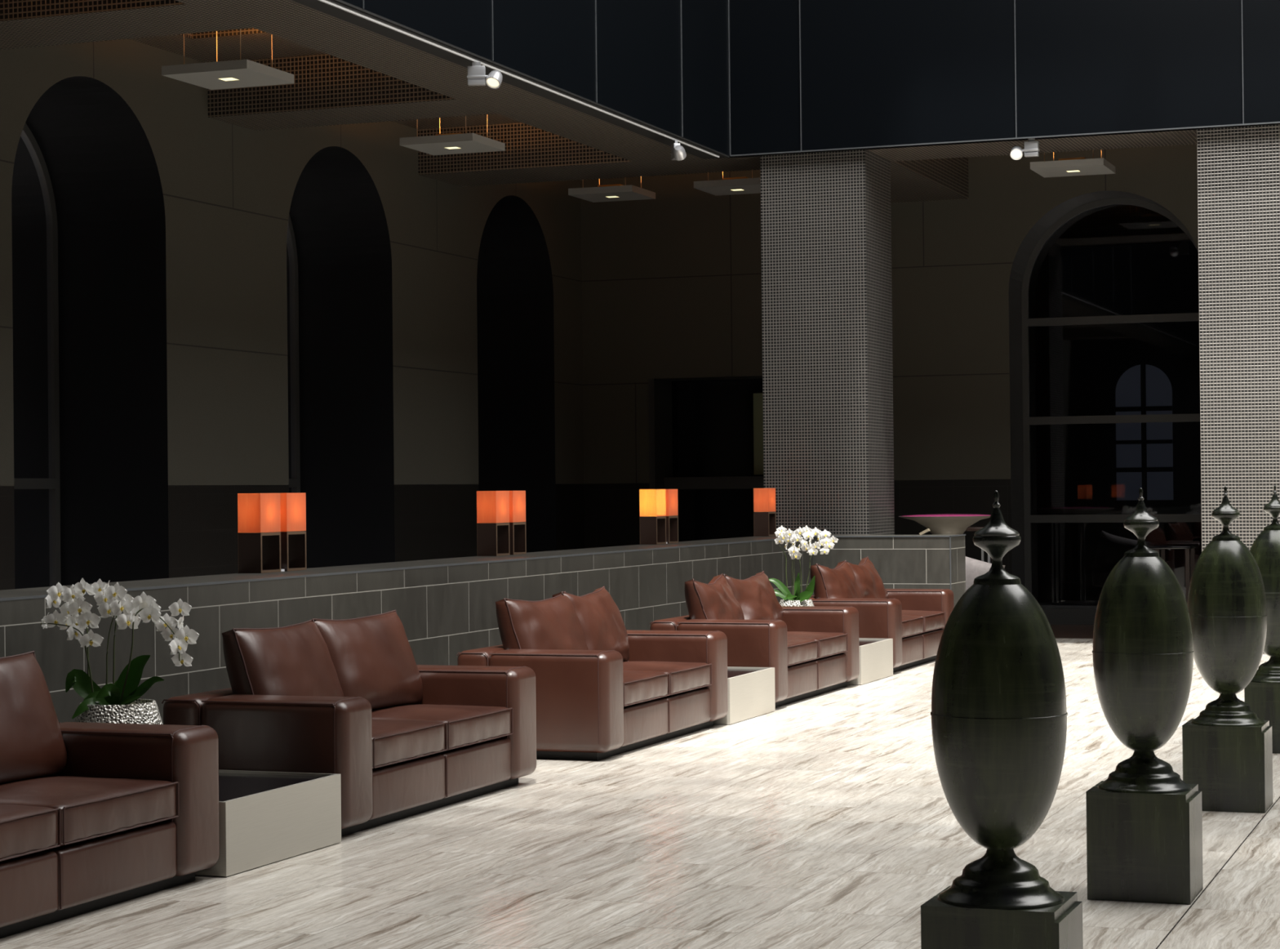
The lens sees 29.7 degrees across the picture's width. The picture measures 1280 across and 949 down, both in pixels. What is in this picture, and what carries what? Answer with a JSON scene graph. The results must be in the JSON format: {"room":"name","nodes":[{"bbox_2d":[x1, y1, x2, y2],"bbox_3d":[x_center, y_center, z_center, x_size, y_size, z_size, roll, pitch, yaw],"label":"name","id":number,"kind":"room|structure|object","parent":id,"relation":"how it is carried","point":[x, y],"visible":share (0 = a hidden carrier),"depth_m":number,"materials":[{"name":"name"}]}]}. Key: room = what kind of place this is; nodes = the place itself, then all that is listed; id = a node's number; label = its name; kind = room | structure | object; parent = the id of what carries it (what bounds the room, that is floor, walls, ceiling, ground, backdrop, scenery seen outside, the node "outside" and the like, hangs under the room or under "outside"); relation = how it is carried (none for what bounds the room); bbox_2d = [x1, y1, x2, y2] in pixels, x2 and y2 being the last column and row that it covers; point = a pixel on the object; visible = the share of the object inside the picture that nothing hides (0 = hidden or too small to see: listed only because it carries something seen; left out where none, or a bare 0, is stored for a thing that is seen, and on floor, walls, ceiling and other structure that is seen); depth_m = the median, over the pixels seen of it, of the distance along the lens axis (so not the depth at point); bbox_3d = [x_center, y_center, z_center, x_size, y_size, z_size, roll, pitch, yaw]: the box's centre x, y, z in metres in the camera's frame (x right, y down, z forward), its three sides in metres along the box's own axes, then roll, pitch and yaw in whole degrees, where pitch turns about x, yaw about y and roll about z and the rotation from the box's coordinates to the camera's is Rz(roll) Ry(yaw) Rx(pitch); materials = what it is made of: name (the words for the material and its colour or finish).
{"room":"hotel lobby","nodes":[
{"label":"hotel lobby","id":0,"kind":"room"},
{"bbox_2d":[0,38,584,590],"bbox_3d":[-6.733,-1.347,13.171,1.060,6.000,32.000,-1,0,20],"label":"wall","id":1,"kind":"structure","parent":0,"point":[441,356],"depth_m":21.11,"materials":[{"name":"stone"}]},
{"bbox_2d":[11,123,61,588],"bbox_3d":[-5.163,-0.687,18.870,0.060,4.680,2.100,-1,0,20],"label":"window","id":2,"kind":"structure","parent":1,"relation":"in","point":[35,300],"depth_m":19.58,"materials":[{"name":"grey glass"}]},
{"bbox_2d":[286,213,300,492],"bbox_3d":[-3.732,-0.678,22.723,0.060,4.680,2.100,-1,0,20],"label":"window","id":3,"kind":"structure","parent":1,"relation":"in","point":[292,283],"depth_m":23.63,"materials":[{"name":"grey"}]},
{"bbox_2d":[342,0,730,156],"bbox_3d":[-4.086,-6.711,9.886,0.218,7.370,27.660,-1,0,20],"label":"wall","id":4,"kind":"structure","parent":0,"point":[664,64],"depth_m":19.91,"materials":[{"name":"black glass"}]},
{"bbox_2d":[291,0,729,159],"bbox_3d":[-4.085,-3.018,9.845,0.260,0.015,27.600,-1,0,20],"label":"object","id":5,"kind":"structure","parent":4,"relation":"attached to","point":[319,6],"depth_m":17.84,"materials":[{"name":"black"}]},
{"bbox_2d":[318,0,719,157],"bbox_3d":[-3.680,-2.987,10.628,0.016,0.014,25.350,-1,0,20],"label":"track","id":6,"kind":"object","parent":4,"relation":"attached to","point":[322,1],"visible":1,"depth_m":17.80,"materials":[{"name":"white metal"}]},
{"bbox_2d":[466,62,502,88],"bbox_3d":[-1.115,-2.867,17.355,0.253,0.193,0.132,-1,0,2],"label":"track spotlight","id":7,"kind":"object","parent":6,"relation":"attached to","point":[476,76],"visible":1,"depth_m":17.34,"materials":[{"name":"grey metal"}]},
{"bbox_2d":[670,140,686,160],"bbox_3d":[0.338,-2.857,21.327,0.124,0.192,0.255,-1,0,-12],"label":"track spotlight","id":8,"kind":"object","parent":6,"relation":"attached to","point":[677,151],"visible":1,"depth_m":21.25,"materials":[{"name":"grey metal"}]},
{"bbox_2d":[326,0,719,155],"bbox_3d":[-3.682,-3.000,10.629,0.030,0.014,25.350,-1,0,20],"label":"trim","id":9,"kind":"structure","parent":4,"relation":"attached to","point":[331,1],"depth_m":17.85,"materials":[{"name":"black"}]},
{"bbox_2d":[0,600,1279,948],"bbox_3d":[3.847,1.634,11.741,25.000,0.200,38.700,-1,0,20],"label":"floor","id":10,"kind":"structure","parent":0,"point":[827,820],"depth_m":9.76,"materials":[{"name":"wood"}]},
{"bbox_2d":[0,650,219,937],"bbox_3d":[-2.432,1.132,8.581,0.920,0.895,2.165,-1,0,20],"label":"sofa","id":11,"kind":"object","parent":10,"relation":"on","point":[94,815],"visible":1,"depth_m":8.99,"materials":[{"name":"leather"}]},
{"bbox_2d":[0,804,57,858],"bbox_3d":[-2.478,1.222,8.181,0.708,0.170,0.777,-1,0,20],"label":"seat cushion","id":12,"kind":"object","parent":11,"relation":"on","point":[27,831],"depth_m":8.27,"materials":[{"name":"leather"}]},
{"bbox_2d":[0,652,66,784],"bbox_3d":[-2.471,0.939,9.038,0.278,0.498,0.842,-20,-7,19],"label":"cushion","id":13,"kind":"object","parent":11,"relation":"on","point":[33,742],"depth_m":9.13,"materials":[{"name":"leather"}]},
{"bbox_2d":[0,775,176,845],"bbox_3d":[-2.205,1.224,8.913,0.709,0.170,0.778,-1,0,20],"label":"seat cushion","id":14,"kind":"object","parent":11,"relation":"on","point":[92,810],"depth_m":8.80,"materials":[{"name":"leather"}]},
{"bbox_2d":[195,769,341,876],"bbox_3d":[-2.057,1.436,10.132,1.295,0.291,0.970,-1,0,20],"label":"side table","id":15,"kind":"object","parent":10,"relation":"on","point":[265,817],"visible":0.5,"depth_m":9.91,"materials":[{"name":"wood"}]},
{"bbox_2d":[40,577,199,724],"bbox_3d":[-2.202,0.869,10.187,0.438,0.870,0.678,0,0,-41],"label":"potted orchid","id":16,"kind":"object","parent":15,"relation":"on","point":[117,702],"visible":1,"depth_m":10.14,"materials":[{"name":"white plant"}]},
{"bbox_2d":[161,609,536,836],"bbox_3d":[-1.325,1.138,11.562,0.920,0.897,2.165,-1,0,20],"label":"sofa","id":17,"kind":"object","parent":10,"relation":"on","point":[351,699],"visible":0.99,"depth_m":11.17,"materials":[{"name":"leather"}]},
{"bbox_2d":[222,621,344,696],"bbox_3d":[-1.653,0.944,11.241,0.279,0.503,0.840,-19,-6,17],"label":"cushion","id":18,"kind":"object","parent":17,"relation":"on","point":[305,658],"depth_m":11.05,"materials":[{"name":"leather"}]},
{"bbox_2d":[311,611,422,710],"bbox_3d":[-1.369,0.946,12.001,0.285,0.504,0.840,-20,-7,21],"label":"cushion","id":19,"kind":"object","parent":17,"relation":"on","point":[372,656],"depth_m":11.87,"materials":[{"name":"leather"}]},
{"bbox_2d":[371,719,444,768],"bbox_3d":[-1.370,1.229,11.162,0.708,0.170,0.777,-1,0,20],"label":"seat cushion","id":20,"kind":"object","parent":17,"relation":"on","point":[396,743],"depth_m":11.06,"materials":[{"name":"leather"}]},
{"bbox_2d":[371,703,510,751],"bbox_3d":[-1.098,1.231,11.894,0.709,0.170,0.778,-1,0,20],"label":"seat cushion","id":21,"kind":"object","parent":17,"relation":"on","point":[467,726],"depth_m":11.77,"materials":[{"name":"leather"}]},
{"bbox_2d":[0,533,965,723],"bbox_3d":[-2.550,1.057,9.852,1.876,1.064,26.700,-1,0,20],"label":"wall","id":22,"kind":"structure","parent":10,"relation":"on","point":[445,607],"depth_m":14.38,"materials":[{"name":"tile"}]},
{"bbox_2d":[237,493,280,573],"bbox_3d":[-2.124,0.325,13.488,0.144,0.442,0.228,-1,0,20],"label":"table lamp","id":23,"kind":"object","parent":22,"relation":"on","point":[259,514],"visible":1,"depth_m":13.40,"materials":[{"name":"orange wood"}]},
{"bbox_2d":[273,492,306,570],"bbox_3d":[-2.020,0.326,13.769,0.144,0.442,0.228,-1,0,20],"label":"table lamp","id":24,"kind":"object","parent":22,"relation":"on","point":[292,504],"visible":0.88,"depth_m":13.76,"materials":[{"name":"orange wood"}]},
{"bbox_2d":[476,490,510,555],"bbox_3d":[-1.002,0.333,16.509,0.144,0.442,0.228,-1,0,20],"label":"table lamp","id":25,"kind":"object","parent":22,"relation":"on","point":[492,506],"visible":1,"depth_m":16.42,"materials":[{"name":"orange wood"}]},
{"bbox_2d":[509,490,526,554],"bbox_3d":[-0.902,0.333,16.778,0.144,0.442,0.228,-1,0,20],"label":"table lamp","id":26,"kind":"object","parent":22,"relation":"on","point":[517,536],"visible":0.62,"depth_m":16.77,"materials":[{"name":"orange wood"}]},
{"bbox_2d":[639,488,666,544],"bbox_3d":[0.104,0.340,19.487,0.144,0.442,0.228,-1,0,20],"label":"table lamp","id":27,"kind":"object","parent":22,"relation":"on","point":[652,502],"visible":1,"depth_m":19.39,"materials":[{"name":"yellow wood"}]},
{"bbox_2d":[665,488,678,543],"bbox_3d":[0.207,0.341,19.764,0.144,0.442,0.228,-1,0,20],"label":"table lamp","id":28,"kind":"object","parent":22,"relation":"on","point":[672,504],"visible":0.41,"depth_m":19.75,"materials":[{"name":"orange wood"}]},
{"bbox_2d":[753,488,776,536],"bbox_3d":[1.152,0.347,22.310,0.144,0.442,0.228,-1,0,20],"label":"table lamp","id":29,"kind":"object","parent":22,"relation":"on","point":[764,499],"visible":0.98,"depth_m":22.21,"materials":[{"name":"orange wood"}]},
{"bbox_2d":[919,528,929,534],"bbox_3d":[2.595,0.524,22.023,0.091,0.062,0.060,-1,0,20],"label":"menu board","id":30,"kind":"object","parent":22,"relation":"on","point":[927,530],"visible":1,"depth_m":21.99,"materials":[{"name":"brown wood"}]},
{"bbox_2d":[898,513,991,534],"bbox_3d":[3.010,1.001,23.628,0.950,1.233,0.950,-1,0,20],"label":"bowl","id":31,"kind":"object","parent":22,"relation":"on","point":[940,523],"visible":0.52,"depth_m":23.41,"materials":[{"name":"white ceramic"}]},
{"bbox_2d":[456,586,728,759],"bbox_3d":[-0.238,1.146,14.487,0.920,0.896,2.165,-1,0,20],"label":"sofa","id":32,"kind":"object","parent":10,"relation":"on","point":[604,688],"visible":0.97,"depth_m":13.91,"materials":[{"name":"leather"}]},
{"bbox_2d":[495,595,588,649],"bbox_3d":[-0.565,0.954,14.166,0.286,0.500,0.841,-20,-8,21],"label":"cushion","id":33,"kind":"object","parent":32,"relation":"on","point":[561,622],"depth_m":13.94,"materials":[{"name":"leather"}]},
{"bbox_2d":[552,586,629,661],"bbox_3d":[-0.299,0.956,14.887,0.279,0.505,0.843,-19,-6,16],"label":"cushion","id":34,"kind":"object","parent":32,"relation":"on","point":[600,620],"depth_m":14.73,"materials":[{"name":"leather"}]},
{"bbox_2d":[622,671,667,705],"bbox_3d":[-0.284,1.236,14.087,0.708,0.170,0.777,-1,0,20],"label":"seat cushion","id":35,"kind":"object","parent":32,"relation":"on","point":[640,687],"depth_m":13.99,"materials":[{"name":"leather"}]},
{"bbox_2d":[622,661,710,694],"bbox_3d":[-0.012,1.238,14.819,0.709,0.170,0.778,-1,0,20],"label":"seat cushion","id":36,"kind":"object","parent":32,"relation":"on","point":[684,677],"depth_m":14.68,"materials":[{"name":"leather"}]},
{"bbox_2d":[713,666,775,724],"bbox_3d":[0.133,1.450,16.028,1.295,0.291,0.970,-1,0,20],"label":"side table","id":37,"kind":"object","parent":10,"relation":"on","point":[750,690],"visible":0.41,"depth_m":15.79,"materials":[{"name":"metal"}]},
{"bbox_2d":[649,570,859,706],"bbox_3d":[0.863,1.158,17.454,0.920,0.887,2.165,-1,0,20],"label":"sofa","id":38,"kind":"object","parent":10,"relation":"on","point":[812,651],"visible":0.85,"depth_m":17.10,"materials":[{"name":"leather"}]},
{"bbox_2d":[684,573,744,619],"bbox_3d":[0.531,0.971,17.111,0.285,0.506,0.849,-19,-5,15],"label":"cushion","id":39,"kind":"object","parent":38,"relation":"on","point":[719,598],"depth_m":16.82,"materials":[{"name":"leather"}]},
{"bbox_2d":[723,571,782,620],"bbox_3d":[0.818,0.972,17.880,0.289,0.498,0.841,-20,-8,22],"label":"cushion","id":40,"kind":"object","parent":38,"relation":"on","point":[757,597],"depth_m":17.72,"materials":[{"name":"leather"}]},
{"bbox_2d":[786,638,817,664],"bbox_3d":[0.818,1.244,17.054,0.708,0.170,0.777,-1,0,20],"label":"seat cushion","id":41,"kind":"object","parent":38,"relation":"on","point":[799,651],"depth_m":16.95,"materials":[{"name":"leather"}]},
{"bbox_2d":[786,631,846,657],"bbox_3d":[1.090,1.246,17.786,0.709,0.170,0.778,-1,0,20],"label":"seat cushion","id":42,"kind":"object","parent":38,"relation":"on","point":[829,643],"depth_m":17.65,"materials":[{"name":"leather"}]},
{"bbox_2d":[760,149,894,534],"bbox_3d":[1.801,-0.693,23.057,1.020,4.640,0.940,-1,0,20],"label":"column","id":43,"kind":"structure","parent":10,"relation":"on","point":[826,218],"depth_m":22.64,"materials":[{"name":"tile"}]},
{"bbox_2d":[847,637,893,684],"bbox_3d":[1.238,1.458,19.005,1.295,0.291,0.970,-1,0,20],"label":"side table","id":44,"kind":"object","parent":10,"relation":"on","point":[876,655],"visible":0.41,"depth_m":18.76,"materials":[{"name":"wood"}]},
{"bbox_2d":[768,524,838,605],"bbox_3d":[1.257,0.861,18.975,0.377,0.925,0.517,0,0,-42],"label":"potted orchid","id":45,"kind":"object","parent":44,"relation":"on","point":[798,598],"visible":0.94,"depth_m":18.96,"materials":[{"name":"white plant"}]},
{"bbox_2d":[808,556,954,671],"bbox_3d":[1.969,1.162,20.430,0.920,0.893,2.165,-1,0,20],"label":"sofa","id":46,"kind":"object","parent":10,"relation":"on","point":[916,620],"visible":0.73,"depth_m":20.03,"materials":[{"name":"leather"}]},
{"bbox_2d":[810,560,862,598],"bbox_3d":[1.641,0.978,20.108,0.278,0.503,0.853,-20,-7,19],"label":"cushion","id":47,"kind":"object","parent":46,"relation":"on","point":[843,580],"depth_m":19.83,"materials":[{"name":"leather"}]},
{"bbox_2d":[839,556,888,598],"bbox_3d":[1.925,0.973,20.865,0.290,0.509,0.843,-19,-6,18],"label":"cushion","id":48,"kind":"object","parent":46,"relation":"on","point":[868,579],"depth_m":20.66,"materials":[{"name":"leather"}]},
{"bbox_2d":[902,614,923,636],"bbox_3d":[1.923,1.251,20.030,0.708,0.170,0.777,-1,0,20],"label":"seat cushion","id":49,"kind":"object","parent":46,"relation":"on","point":[912,624],"depth_m":19.94,"materials":[{"name":"leather"}]},
{"bbox_2d":[902,609,944,631],"bbox_3d":[2.195,1.253,20.762,0.709,0.170,0.778,-1,0,20],"label":"seat cushion","id":50,"kind":"object","parent":46,"relation":"on","point":[933,620],"depth_m":20.62,"materials":[{"name":"leather"}]},
{"bbox_2d":[964,526,990,563],"bbox_3d":[3.341,1.074,24.358,0.340,1.090,0.340,-1,0,20],"label":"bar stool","id":51,"kind":"object","parent":10,"relation":"on","point":[969,528],"visible":0.06,"depth_m":24.18,"materials":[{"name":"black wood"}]},
{"bbox_2d":[965,555,1004,591],"bbox_3d":[3.060,1.151,22.596,0.725,0.920,0.602,-1,0,20],"label":"lounge chair","id":52,"kind":"object","parent":10,"relation":"on","point":[975,568],"visible":0.05,"depth_m":22.49,"materials":[{"name":"grey fabric"}]},
{"bbox_2d":[920,885,1083,948],"bbox_3d":[0.977,1.334,6.498,0.367,0.389,0.345,-1,0,20],"label":"pedestal","id":53,"kind":"object","parent":10,"relation":"on","point":[943,925],"visible":0.68,"depth_m":6.35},
{"bbox_2d":[930,489,1067,909],"bbox_3d":[0.964,0.591,6.497,0.365,1.097,0.365,0,0,-15],"label":"urn","id":54,"kind":"object","parent":53,"relation":"on","point":[999,713],"visible":1,"depth_m":6.38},
{"bbox_2d":[1085,780,1203,903],"bbox_3d":[1.849,1.340,8.844,0.367,0.389,0.345,-1,0,20],"label":"pedestal","id":55,"kind":"object","parent":10,"relation":"on","point":[1145,847],"visible":0.86,"depth_m":8.69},
{"bbox_2d":[1092,487,1194,793],"bbox_3d":[1.839,0.597,8.841,0.365,1.097,0.365,0,0,-22],"label":"urn","id":56,"kind":"object","parent":55,"relation":"on","point":[1143,651],"visible":1,"depth_m":8.72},
{"bbox_2d":[1147,545,1197,604],"bbox_3d":[5.434,1.164,24.648,0.440,0.870,0.500,-1,0,20],"label":"bar table","id":57,"kind":"object","parent":10,"relation":"on","point":[1188,548],"visible":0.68,"depth_m":24.41,"materials":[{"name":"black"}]},
{"bbox_2d":[1182,718,1272,812],"bbox_3d":[2.728,1.346,11.211,0.367,0.389,0.345,-1,0,20],"label":"pedestal","id":58,"kind":"object","parent":10,"relation":"on","point":[1231,766],"visible":0.86,"depth_m":11.05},
{"bbox_2d":[1187,485,1267,725],"bbox_3d":[2.722,0.602,11.207,0.365,1.097,0.365,0,-1,-44],"label":"urn","id":59,"kind":"object","parent":58,"relation":"on","point":[1227,605],"visible":0.95,"depth_m":11.09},
{"bbox_2d":[1196,124,1279,653],"bbox_3d":[5.597,-0.742,21.647,1.020,4.640,0.940,-1,0,20],"label":"column","id":60,"kind":"structure","parent":10,"relation":"on","point":[1238,167],"depth_m":21.27,"materials":[{"name":"tile"}]},
{"bbox_2d":[1244,681,1279,752],"bbox_3d":[3.602,1.352,13.564,0.367,0.389,0.345,-1,0,20],"label":"pedestal","id":61,"kind":"object","parent":10,"relation":"on","point":[1263,698],"visible":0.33,"depth_m":13.42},
{"bbox_2d":[1249,484,1279,682],"bbox_3d":[3.571,0.609,13.569,0.365,1.097,0.365,-1,0,13],"label":"urn","id":62,"kind":"object","parent":61,"relation":"on","point":[1265,548],"visible":0.73,"depth_m":13.46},
{"bbox_2d":[0,0,1279,202],"bbox_3d":[3.278,-3.745,9.459,20.350,1.260,32.000,-1,0,20],"label":"ceiling","id":63,"kind":"structure","parent":0,"point":[344,72],"depth_m":19.87,"materials":[{"name":"paint"}]},
{"bbox_2d":[161,28,293,89],"bbox_3d":[-3.101,-3.393,18.196,0.720,0.840,0.720,-1,0,20],"label":"pendant light","id":64,"kind":"object","parent":63,"relation":"hanging from","point":[237,73],"visible":0.88,"depth_m":18.00,"materials":[{"name":"grey metal"}]},
{"bbox_2d":[218,77,238,80],"bbox_3d":[-3.096,-2.980,18.193,0.124,0.007,0.124,-1,0,20],"label":"diffuser","id":65,"kind":"object","parent":64,"relation":"attached to","point":[220,78],"depth_m":18.19,"materials":[{"name":"beige plastic"}]},
{"bbox_2d":[399,114,505,155],"bbox_3d":[-1.705,-3.384,21.955,0.720,0.840,0.720,-1,0,20],"label":"pendant light","id":66,"kind":"object","parent":63,"relation":"hanging from","point":[439,144],"visible":0.78,"depth_m":21.77,"materials":[{"name":"beige metal"}]},
{"bbox_2d":[446,146,461,148],"bbox_3d":[-1.700,-2.971,21.952,0.124,0.007,0.124,-1,0,20],"label":"diffuser","id":67,"kind":"object","parent":66,"relation":"attached to","point":[446,147],"depth_m":21.96,"materials":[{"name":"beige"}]},
{"bbox_2d":[568,176,655,202],"bbox_3d":[-0.298,-3.375,25.742,0.720,0.840,0.720,-1,0,20],"label":"pendant light","id":68,"kind":"object","parent":63,"relation":"hanging from","point":[605,193],"visible":0.81,"depth_m":25.53,"materials":[{"name":"beige metal"}]},
{"bbox_2d":[693,169,760,195],"bbox_3d":[1.014,-3.392,25.255,0.720,0.840,0.720,-1,0,20],"label":"pendant light","id":69,"kind":"object","parent":63,"relation":"hanging from","point":[733,185],"visible":0.75,"depth_m":25.02,"materials":[{"name":"beige metal"}]},
{"bbox_2d":[1010,137,1039,159],"bbox_3d":[3.478,-2.942,21.849,0.255,0.191,0.135,-1,0,20],"label":"track spotlight","id":70,"kind":"object","parent":63,"relation":"attached to","point":[1031,148],"visible":1,"depth_m":21.83,"materials":[{"name":"grey metal"}]},
{"bbox_2d":[1030,149,1115,177],"bbox_3d":[4.304,-3.433,24.033,0.720,0.840,0.720,-1,0,20],"label":"pendant light","id":71,"kind":"object","parent":63,"relation":"hanging from","point":[1072,166],"visible":0.75,"depth_m":23.82,"materials":[{"name":"beige metal"}]},
{"bbox_2d":[580,144,1198,586],"bbox_3d":[9.942,-1.449,24.452,22.350,6.000,0.760,-1,0,20],"label":"wall","id":72,"kind":"structure","parent":0,"point":[672,281],"depth_m":26.67,"materials":[{"name":"stone"}]},
{"bbox_2d":[648,378,764,541],"bbox_3d":[1.448,0.274,27.591,2.600,2.770,0.740,-1,0,20],"label":"door","id":73,"kind":"structure","parent":72,"relation":"in","point":[706,437],"depth_m":28.11,"materials":[{"name":"black glass"}]},
{"bbox_2d":[1040,604,1097,624],"bbox_3d":[5.159,1.527,26.221,2.100,0.170,0.760,-1,0,20],"label":"trim","id":74,"kind":"structure","parent":72,"relation":"attached to","point":[1055,614],"depth_m":26.03,"materials":[{"name":"grey"}]},
{"bbox_2d":[1021,197,1201,599],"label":"window","id":75,"kind":"structure","parent":72,"relation":"in","point":[1027,322],"depth_m":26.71,"materials":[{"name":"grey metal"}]},
{"bbox_2d":[722,0,1279,158],"bbox_3d":[8.844,-6.787,19.884,17.500,7.360,0.194,-1,0,20],"label":"wall","id":76,"kind":"structure","parent":0,"point":[804,74],"depth_m":21.90,"materials":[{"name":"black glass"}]},
{"bbox_2d":[729,121,1279,156],"bbox_3d":[8.953,-3.103,19.741,17.285,0.012,0.019,-1,0,20],"label":"trim","id":77,"kind":"structure","parent":76,"relation":"attached to","point":[1268,122],"depth_m":21.82,"materials":[{"name":"grey metal"}]},
{"label":"outside","id":78,"kind":"structure","parent":0,"visible":0},
{"bbox_2d":[1115,364,1173,500],"bbox_3d":[6.457,-0.542,30.966,0.720,1.740,0.050,-1,0,20],"label":"window","id":79,"kind":"structure","parent":78,"point":[1144,451],"depth_m":30.96,"materials":[{"name":"grey glass"}]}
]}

